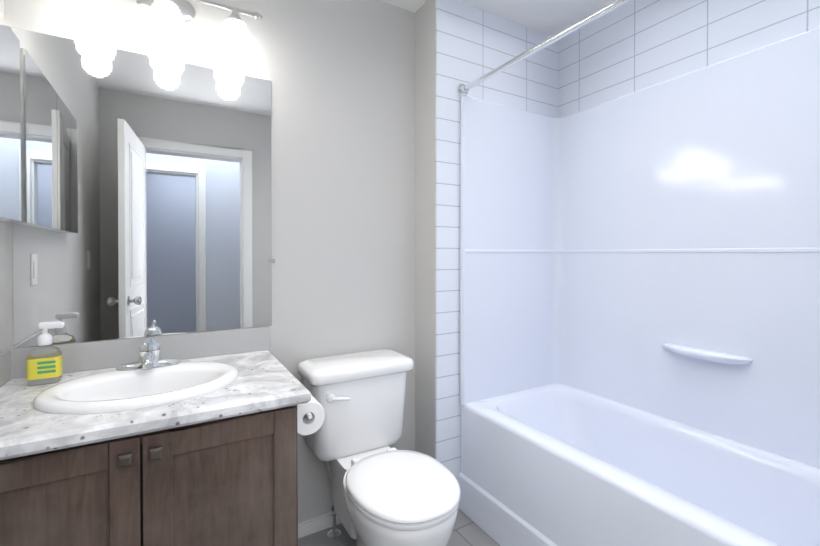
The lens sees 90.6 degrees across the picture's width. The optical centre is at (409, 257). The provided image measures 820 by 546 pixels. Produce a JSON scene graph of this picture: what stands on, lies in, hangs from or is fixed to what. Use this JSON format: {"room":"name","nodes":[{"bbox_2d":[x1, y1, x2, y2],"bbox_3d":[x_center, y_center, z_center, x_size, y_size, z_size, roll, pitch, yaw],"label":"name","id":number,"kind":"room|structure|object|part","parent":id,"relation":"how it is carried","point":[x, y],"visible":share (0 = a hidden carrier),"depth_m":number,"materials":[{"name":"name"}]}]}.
{"room":"bathroom","nodes":[
{"label":"bathroom","id":0,"kind":"room"},
{"bbox_2d":[0,0,6,352],"bbox_3d":[-0.797,0.004,0.351,0.120,2.420,2.070,0,1,-30],"label":"wall","id":1,"kind":"structure","parent":0,"point":[3,342],"depth_m":1.25,"materials":[{"name":"grey paint"}]},
{"bbox_2d":[0,14,20,220],"bbox_3d":[-1.022,-0.390,0.896,0.044,0.560,0.825,0,1,-30],"label":"medicine cabinet mirror","id":2,"kind":"object","parent":1,"relation":"attached to","point":[10,170],"visible":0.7,"depth_m":1.18,"materials":[{"name":"white mirror"}]},
{"bbox_2d":[4,0,414,523],"bbox_3d":[-0.294,-0.009,1.915,2.570,2.420,0.120,0,1,-30],"label":"wall","id":3,"kind":"structure","parent":0,"point":[339,75],"depth_m":1.80,"materials":[{"name":"grey paint"}]},
{"bbox_2d":[0,326,269,386],"bbox_3d":[-0.779,0.334,1.230,0.795,0.095,0.573,0,1,-30],"label":"backsplash","id":4,"kind":"structure","parent":3,"relation":"attached to","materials":[{"name":"grey stone"}]},
{"bbox_2d":[11,27,274,347],"bbox_3d":[-0.905,-0.221,1.479,0.799,1.008,0.011,0,1,-30],"label":"wall mirror","id":5,"kind":"object","parent":3,"relation":"attached to","point":[146,204],"visible":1,"depth_m":1.44,"materials":[{"name":"silver glass"}]},
{"bbox_2d":[136,0,195,52],"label":"sconce","id":6,"kind":"object","parent":3,"relation":"attached to","point":[166,21],"depth_m":1.37,"materials":[{"name":"white glass"}]},
{"bbox_2d":[193,0,262,67],"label":"sconce","id":7,"kind":"object","parent":3,"relation":"attached to","point":[234,42],"depth_m":1.48,"materials":[{"name":"white glass"}]},
{"bbox_2d":[298,513,340,538],"bbox_3d":[-0.127,1.179,0.822,1.503,0.063,1.952,0,1,-30],"label":"baseboard","id":8,"kind":"structure","parent":3,"relation":"attached to","point":[314,525],"depth_m":1.77,"materials":[{"name":"white wood"}]},
{"bbox_2d":[298,509,499,545],"bbox_3d":[0.230,1.234,1.033,2.570,0.050,2.190,0,1,-30],"label":"floor","id":9,"kind":"structure","parent":0,"point":[467,531],"depth_m":1.75,"materials":[{"name":"tile"}]},
{"bbox_2d":[0,326,310,545],"bbox_3d":[-0.775,0.731,1.227,0.796,0.951,0.591,0,1,-30],"label":"bathroom vanity","id":10,"kind":"object","parent":9,"relation":"on","point":[188,439],"visible":1,"depth_m":1.06,"materials":[{"name":"brown wood"}]},
{"bbox_3d":[-0.818,0.764,0.901,0.369,0.658,0.019,0,1,-30],"label":"door","id":11,"kind":"part","parent":10,"relation":"part of","materials":[{"name":"brown wood"}]},
{"bbox_2d":[0,350,310,459],"bbox_3d":[-0.776,0.402,1.226,0.794,0.040,0.583,0,1,-30],"label":"countertop","id":12,"kind":"structure","parent":10,"relation":"on","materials":[{"name":"stone"}]},
{"bbox_2d":[27,321,65,385],"bbox_3d":[-1.107,0.289,1.238,0.086,0.184,0.054,0,1,-30],"label":"soap bottle","id":13,"kind":"object","parent":12,"relation":"on","point":[44,362],"visible":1,"depth_m":1.22,"materials":[{"name":"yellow plastic"}]},
{"bbox_2d":[33,361,238,413],"bbox_3d":[-0.781,0.434,1.207,0.504,0.148,0.400,0,1,-30],"label":"sink","id":14,"kind":"object","parent":12,"relation":"in","point":[127,388],"depth_m":1.20,"materials":[{"name":"white ceramic"}]},
{"bbox_2d":[116,338,181,370],"bbox_3d":[-0.836,0.307,1.300,0.184,0.105,0.164,0,1,-30],"label":"faucet","id":15,"kind":"object","parent":12,"relation":"on","point":[150,359],"depth_m":1.32,"materials":[{"name":"silver metal"}]},
{"bbox_3d":[-0.495,0.762,1.091,0.371,0.658,0.019,0,1,-30],"label":"door","id":16,"kind":"part","parent":10,"relation":"part of","materials":[{"name":"brown wood"}]},
{"bbox_2d":[297,395,324,435],"bbox_3d":[-0.360,0.534,1.362,0.115,0.143,0.165,0,1,-30],"label":"toilet paper roll","id":17,"kind":"object","parent":10,"relation":"attached to","point":[310,416],"visible":0.58,"depth_m":1.31,"materials":[{"name":"white paper"}]},
{"bbox_2d":[298,349,460,545],"bbox_3d":[-0.102,0.819,1.522,0.460,0.770,0.729,0,1,-30],"label":"toilet","id":18,"kind":"object","parent":9,"relation":"on","point":[384,493],"visible":1,"depth_m":1.56,"materials":[{"name":"white ceramic"}]},
{"bbox_3d":[-0.277,0.544,1.579,0.093,0.035,0.023,0,1,-30],"label":"lever","id":19,"kind":"part","parent":18,"relation":"part of","materials":[{"name":"white plastic"}]},
{"bbox_3d":[-0.231,0.644,1.741,0.426,0.313,0.210,0,1,-30],"label":"tank","id":20,"kind":"part","parent":18,"relation":"part of","materials":[{"name":"white ceramic"}]},
{"bbox_3d":[-0.024,0.789,1.388,0.356,0.019,0.414,0,1,-30],"label":"seat","id":21,"kind":"part","parent":18,"relation":"part of","materials":[{"name":"white plastic"}]},
{"bbox_2d":[458,27,819,545],"bbox_3d":[0.908,0.220,1.463,0.695,1.970,1.502,0,1,-30],"label":"tub","id":22,"kind":"object","parent":9,"relation":"on","point":[639,317],"visible":1,"depth_m":1.68,"materials":[{"name":"white plastic"}]},
{"bbox_2d":[415,0,435,458],"bbox_3d":[0.481,-0.011,2.195,0.950,2.420,0.180,0,1,-30],"label":"wall","id":23,"kind":"structure","parent":0,"point":[425,182],"depth_m":1.95,"materials":[{"name":"grey paint"}]},
{"bbox_2d":[435,0,557,480],"bbox_3d":[0.477,-0.011,2.084,0.828,2.420,0.008,0,1,-30],"label":"wall tile","id":24,"kind":"structure","parent":23,"relation":"attached to","point":[473,43],"depth_m":1.93,"materials":[{"name":"white tile"}]},
{"bbox_2d":[380,0,612,36],"bbox_3d":[0.230,-1.236,1.012,2.570,0.050,2.190,0,1,-30],"label":"ceiling","id":25,"kind":"structure","parent":0,"point":[550,18],"depth_m":2.00,"materials":[{"name":"white paint"}]},
{"bbox_3d":[1.362,-0.006,1.512,0.120,2.420,1.890,0,1,-30],"label":"wall","id":26,"kind":"structure","parent":0,"visible":0},
{"bbox_2d":[558,0,819,116],"bbox_3d":[1.215,-0.977,1.628,0.008,0.480,1.512,0,1,-30],"label":"wall tile","id":27,"kind":"structure","parent":26,"relation":"attached to","point":[629,47],"depth_m":1.80,"materials":[{"name":"white tile"}]},
{"bbox_3d":[1.237,0.001,0.777,0.824,2.420,0.008,0,1,-30],"label":"wall tiles","id":28,"kind":"structure","parent":0,"visible":0},
{"bbox_2d":[457,0,629,95],"bbox_3d":[0.630,-0.794,1.291,0.060,0.059,1.503,0,1,-30],"label":"rail","id":29,"kind":"object","parent":28,"relation":"attached to","point":[462,89],"visible":0.98,"depth_m":1.49,"materials":[{"name":"silver metal"}]}
]}

